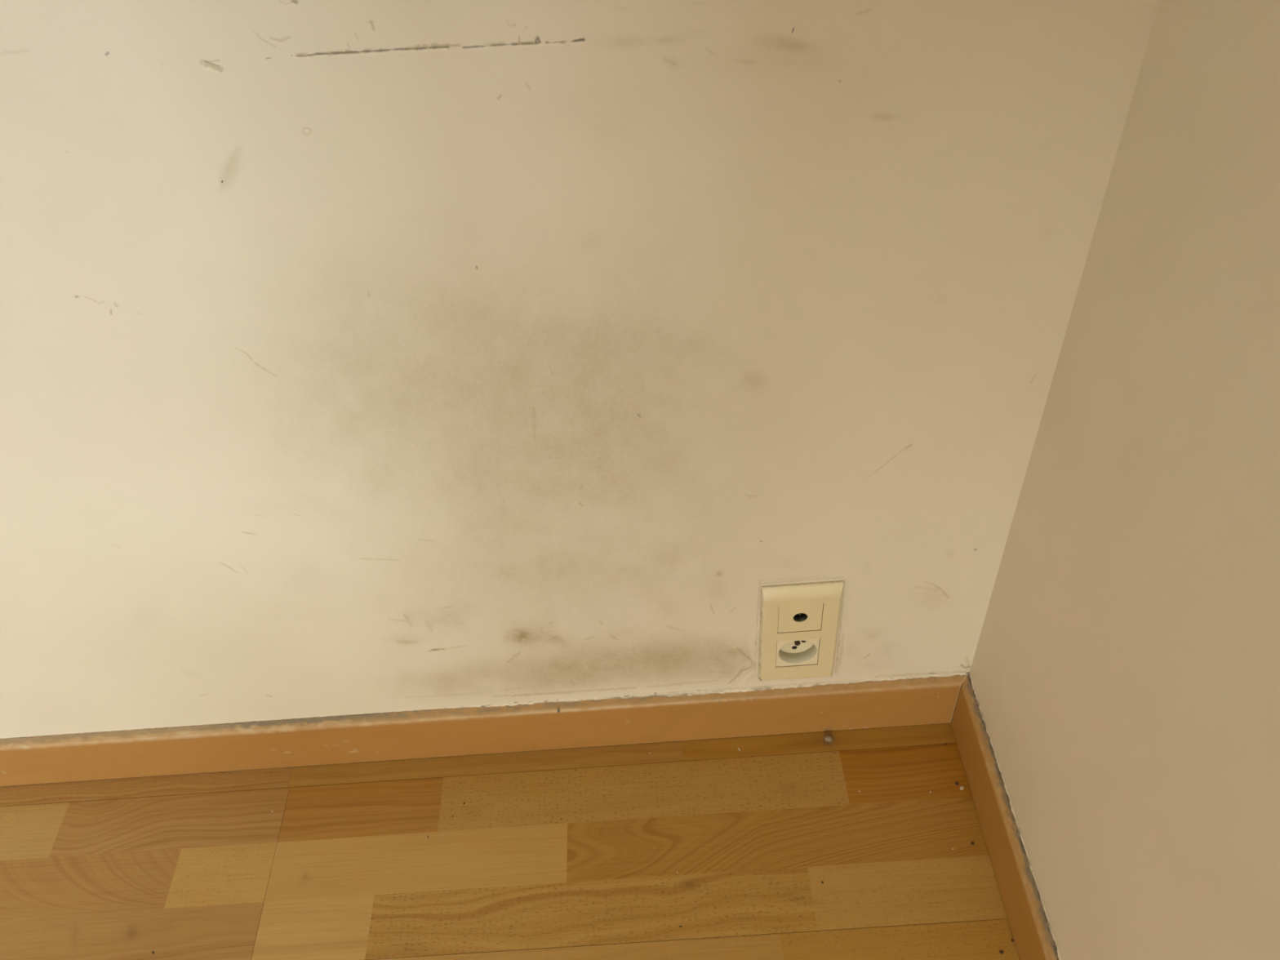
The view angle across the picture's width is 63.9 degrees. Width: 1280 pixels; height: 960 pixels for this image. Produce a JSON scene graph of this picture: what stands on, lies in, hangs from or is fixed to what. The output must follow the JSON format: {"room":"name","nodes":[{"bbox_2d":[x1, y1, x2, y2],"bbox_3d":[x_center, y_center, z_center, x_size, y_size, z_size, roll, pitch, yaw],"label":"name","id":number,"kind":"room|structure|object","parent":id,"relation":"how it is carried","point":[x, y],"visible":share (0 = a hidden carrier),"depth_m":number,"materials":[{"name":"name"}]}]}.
{"room":"empty room","nodes":[
{"label":"empty room","id":0,"kind":"room"},
{"bbox_2d":[0,722,1019,959],"bbox_3d":[-1.206,1.585,0.026,3.300,0.001,3.400,-4,45,1],"label":"floor","id":1,"kind":"structure","parent":0,"point":[751,842],"depth_m":1.12,"materials":[{"name":"brown wood"}]},
{"bbox_2d":[822,733,835,745],"bbox_3d":[0.220,0.301,1.195,0.018,0.007,0.017,-4,45,1],"label":"clump","id":2,"kind":"object","parent":1,"relation":"on","point":[828,738],"visible":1,"depth_m":1.19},
{"bbox_2d":[0,0,1159,737],"bbox_3d":[-1.351,-0.535,0.401,3.300,2.500,0.120,-4,45,1],"label":"wall","id":3,"kind":"structure","parent":0,"point":[357,357],"depth_m":0.80,"materials":[{"name":"beige paint"}]},
{"bbox_2d":[0,671,969,786],"bbox_3d":[-1.274,0.366,1.201,3.300,0.085,0.011,-4,45,1],"label":"baseboard","id":4,"kind":"structure","parent":3,"relation":"attached to","point":[458,731],"depth_m":1.17,"materials":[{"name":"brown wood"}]},
{"bbox_2d":[758,580,844,680],"bbox_3d":[0.167,0.160,1.082,0.082,0.158,0.015,-4,45,1],"label":"wall outlet","id":5,"kind":"object","parent":3,"relation":"attached to","point":[799,623],"visible":1,"depth_m":1.07,"materials":[{"name":"beige plastic"}]},
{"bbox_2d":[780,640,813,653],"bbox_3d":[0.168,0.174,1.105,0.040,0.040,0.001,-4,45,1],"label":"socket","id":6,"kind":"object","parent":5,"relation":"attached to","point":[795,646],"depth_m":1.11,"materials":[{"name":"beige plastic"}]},
{"bbox_2d":[969,0,1279,959],"bbox_3d":[0.423,0.578,-0.879,0.120,2.500,3.400,-4,45,1],"label":"wall","id":7,"kind":"structure","parent":0,"point":[1125,669],"depth_m":0.68,"materials":[{"name":"beige paint"}]},
{"bbox_2d":[951,673,1061,959],"bbox_3d":[0.431,1.438,-0.031,0.011,0.085,3.400,-4,45,1],"label":"baseboard","id":8,"kind":"structure","parent":7,"relation":"attached to","point":[1033,940],"depth_m":1.05,"materials":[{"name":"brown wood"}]}
]}

